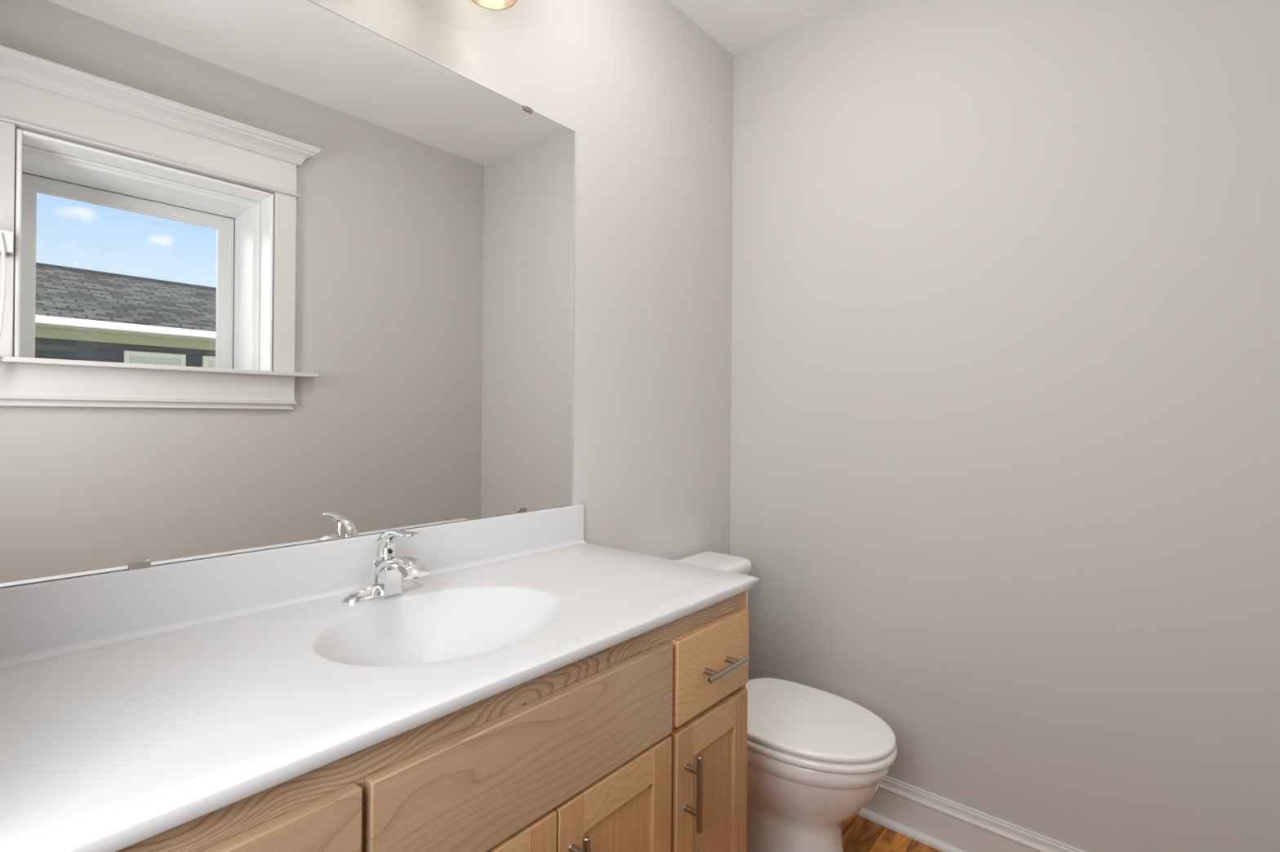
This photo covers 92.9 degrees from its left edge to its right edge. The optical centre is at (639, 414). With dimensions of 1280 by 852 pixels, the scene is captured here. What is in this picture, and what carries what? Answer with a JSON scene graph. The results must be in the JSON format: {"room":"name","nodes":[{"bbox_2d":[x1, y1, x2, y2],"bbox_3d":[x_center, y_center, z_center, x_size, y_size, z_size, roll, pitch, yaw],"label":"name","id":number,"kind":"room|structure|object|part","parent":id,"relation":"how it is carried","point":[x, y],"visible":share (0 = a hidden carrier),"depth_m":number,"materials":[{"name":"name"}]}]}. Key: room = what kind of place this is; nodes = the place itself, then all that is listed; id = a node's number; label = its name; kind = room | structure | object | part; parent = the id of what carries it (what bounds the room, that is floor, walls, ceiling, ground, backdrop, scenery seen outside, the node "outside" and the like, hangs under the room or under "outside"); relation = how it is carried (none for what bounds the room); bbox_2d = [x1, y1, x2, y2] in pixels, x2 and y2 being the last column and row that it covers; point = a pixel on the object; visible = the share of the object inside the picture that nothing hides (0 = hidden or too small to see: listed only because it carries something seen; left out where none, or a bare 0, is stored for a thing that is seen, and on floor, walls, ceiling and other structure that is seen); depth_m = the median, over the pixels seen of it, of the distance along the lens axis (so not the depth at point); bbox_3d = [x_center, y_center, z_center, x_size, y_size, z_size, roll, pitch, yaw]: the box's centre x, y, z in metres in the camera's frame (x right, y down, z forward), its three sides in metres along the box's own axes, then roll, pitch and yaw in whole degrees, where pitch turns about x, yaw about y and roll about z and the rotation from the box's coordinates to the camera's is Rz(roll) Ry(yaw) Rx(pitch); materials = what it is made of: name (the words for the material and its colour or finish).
{"room":"bathroom","nodes":[
{"label":"bathroom","id":0,"kind":"room"},
{"bbox_2d":[309,0,733,559],"bbox_3d":[-0.835,-0.051,0.984,0.120,2.602,3.720,0,0,40],"label":"wall","id":1,"kind":"structure","parent":0,"point":[646,93],"depth_m":1.85,"materials":[{"name":"grey paint"}]},
{"bbox_2d":[0,0,575,588],"bbox_3d":[-0.573,-0.265,1.189,0.009,1.017,1.210,0,0,40],"label":"wall mirror","id":2,"kind":"object","parent":1,"relation":"attached to","point":[273,273],"visible":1,"depth_m":1.06,"materials":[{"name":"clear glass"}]},
{"bbox_2d":[0,504,586,668],"bbox_3d":[-0.562,0.294,1.189,0.032,0.102,1.248,0,0,40],"label":"backsplash","id":3,"kind":"structure","parent":1,"relation":"attached to","point":[55,618],"depth_m":1.03,"materials":[{"name":"stone"}]},
{"bbox_2d":[471,0,516,10],"bbox_3d":[-0.468,-1.018,1.179,0.177,0.228,0.494,0,0,40],"label":"vanity light","id":4,"kind":"object","parent":1,"relation":"attached to","point":[495,5],"visible":1,"depth_m":1.35,"materials":[{"name":"white glass"}]},
{"bbox_2d":[669,0,860,55],"bbox_3d":[0.063,-1.387,0.230,2.453,0.080,3.720,0,0,40],"label":"ceiling","id":5,"kind":"structure","parent":0,"point":[740,26],"depth_m":2.05,"materials":[{"name":"white paint"}]},
{"bbox_2d":[841,813,942,851],"bbox_3d":[0.041,1.295,0.223,2.453,0.080,3.720,0,0,40],"label":"floor","id":6,"kind":"structure","parent":0,"point":[860,834],"depth_m":1.81,"materials":[{"name":"brown wood"}]},
{"bbox_2d":[116,591,749,851],"bbox_3d":[-0.347,0.810,1.013,0.586,0.888,1.219,0,0,40],"label":"vanity cabinet","id":7,"kind":"object","parent":6,"relation":"on","point":[638,744],"visible":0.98,"depth_m":0.89,"materials":[{"name":"brown wood"}]},
{"bbox_3d":[-0.424,0.486,0.541,0.018,0.156,0.348,0,0,40],"label":"drawer","id":8,"kind":"part","parent":7,"relation":"part of","materials":[{"name":"brown wood"}]},
{"bbox_2d":[0,504,759,851],"bbox_3d":[-0.361,0.364,1.017,0.559,0.240,1.248,0,0,40],"label":"countertop","id":9,"kind":"structure","parent":7,"relation":"on","point":[138,705],"depth_m":0.86,"materials":[{"name":"stone"}]},
{"bbox_2d":[341,529,429,603],"bbox_3d":[-0.454,0.280,1.137,0.154,0.130,0.161,0,0,40],"label":"faucet","id":10,"kind":"object","parent":9,"relation":"on","point":[386,580],"visible":1,"depth_m":1.14,"materials":[{"name":"silver metal"}]},
{"bbox_3d":[-0.491,0.333,1.168,0.058,0.025,0.161,0,0,40],"label":"plate","id":11,"kind":"part","parent":10,"relation":"part of","materials":[{"name":"silver metal"}]},
{"bbox_3d":[-0.459,0.247,1.142,0.128,0.063,0.043,0,0,40],"label":"lever handle","id":12,"kind":"part","parent":10,"relation":"part of","materials":[{"name":"silver metal"}]},
{"bbox_3d":[-0.446,0.289,1.130,0.133,0.053,0.051,0,0,40],"label":"spout","id":13,"kind":"part","parent":10,"relation":"part of","materials":[{"name":"silver metal"}]},
{"bbox_3d":[-0.216,0.607,0.785,0.018,0.060,0.170,0,0,40],"label":"rail","id":14,"kind":"part","parent":7,"relation":"part of","materials":[{"name":"brown wood"}]},
{"bbox_3d":[-0.219,0.853,0.784,0.018,0.553,0.274,0,0,40],"label":"door","id":15,"kind":"part","parent":7,"relation":"part of","materials":[{"name":"brown wood"}]},
{"bbox_3d":[-0.088,0.684,0.894,0.037,0.137,0.013,0,0,40],"label":"bar pull","id":16,"kind":"part","parent":7,"relation":"part of","materials":[{"name":"silver metal"}]},
{"bbox_3d":[-0.039,0.855,0.995,0.018,0.553,0.270,0,0,40],"label":"door","id":17,"kind":"part","parent":7,"relation":"part of","materials":[{"name":"brown wood"}]},
{"bbox_3d":[-0.037,0.609,0.995,0.018,0.060,0.166,0,0,40],"label":"rail","id":18,"kind":"part","parent":7,"relation":"part of","materials":[{"name":"brown wood"}]},
{"bbox_3d":[-0.041,0.855,0.996,0.008,0.441,0.174,0,0,40],"label":"panel","id":19,"kind":"part","parent":7,"relation":"part of","materials":[{"name":"brown wood"}]},
{"bbox_3d":[0.099,0.690,1.112,0.037,0.137,0.013,0,0,40],"label":"bar pull","id":20,"kind":"part","parent":7,"relation":"part of","materials":[{"name":"silver metal"}]},
{"bbox_3d":[0.139,0.859,1.204,0.018,0.550,0.250,0,0,40],"label":"door","id":21,"kind":"part","parent":7,"relation":"part of","materials":[{"name":"brown wood"}]},
{"bbox_3d":[0.143,0.493,1.206,0.018,0.156,0.252,0,0,40],"label":"drawer","id":22,"kind":"part","parent":7,"relation":"part of","materials":[{"name":"brown wood"}]},
{"bbox_3d":[0.141,0.614,1.204,0.018,0.060,0.146,0,0,40],"label":"rail","id":23,"kind":"part","parent":7,"relation":"part of","materials":[{"name":"brown wood"}]},
{"bbox_3d":[0.137,0.859,1.206,0.008,0.438,0.154,0,0,40],"label":"panel","id":24,"kind":"part","parent":7,"relation":"part of","materials":[{"name":"brown wood"}]},
{"bbox_3d":[0.164,0.495,1.187,0.037,0.013,0.137,0,0,40],"label":"bar pull","id":25,"kind":"part","parent":7,"relation":"part of","materials":[{"name":"silver metal"}]},
{"bbox_2d":[672,551,897,851],"bbox_3d":[0.362,0.867,1.740,0.708,0.789,0.432,0,0,40],"label":"toilet","id":26,"kind":"object","parent":6,"relation":"on","point":[815,757],"visible":0.57,"depth_m":1.57,"materials":[{"name":"white ceramic"}]},
{"bbox_3d":[0.172,0.491,1.906,0.200,0.039,0.432,0,0,40],"label":"tank lid","id":27,"kind":"part","parent":26,"relation":"part of","materials":[{"name":"white ceramic"}]},
{"bbox_3d":[0.169,0.691,1.907,0.190,0.356,0.416,0,0,40],"label":"tank","id":28,"kind":"part","parent":26,"relation":"part of","materials":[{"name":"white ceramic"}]},
{"bbox_3d":[0.430,1.066,1.680,0.492,0.393,0.358,0,0,40],"label":"bowl","id":29,"kind":"part","parent":26,"relation":"part of","materials":[{"name":"white ceramic"}]},
{"bbox_3d":[0.449,0.833,1.666,0.476,0.018,0.367,0,0,40],"label":"lid","id":30,"kind":"part","parent":26,"relation":"part of","materials":[{"name":"white plastic"}]},
{"bbox_3d":[0.448,0.856,1.667,0.484,0.022,0.371,0,0,40],"label":"seat","id":31,"kind":"part","parent":26,"relation":"part of","materials":[{"name":"white plastic"}]},
{"bbox_2d":[729,0,1279,851],"bbox_3d":[1.266,-0.032,1.557,2.333,2.602,0.120,0,0,40],"label":"wall","id":32,"kind":"structure","parent":0,"point":[1005,414],"depth_m":1.66,"materials":[{"name":"grey paint"}]},
{"bbox_2d":[855,807,966,851],"bbox_3d":[0.916,1.257,1.734,1.554,0.020,0.016,0,0,40],"label":"trim","id":33,"kind":"structure","parent":32,"relation":"attached to","point":[939,845],"depth_m":1.82,"materials":[{"name":"white paint"}]},
{"bbox_2d":[862,775,1085,851],"bbox_3d":[0.926,1.196,1.745,1.583,0.140,0.016,0,0,40],"label":"baseboard","id":34,"kind":"structure","parent":32,"relation":"attached to","point":[964,828],"depth_m":1.76,"materials":[{"name":"white paint"}]}
]}

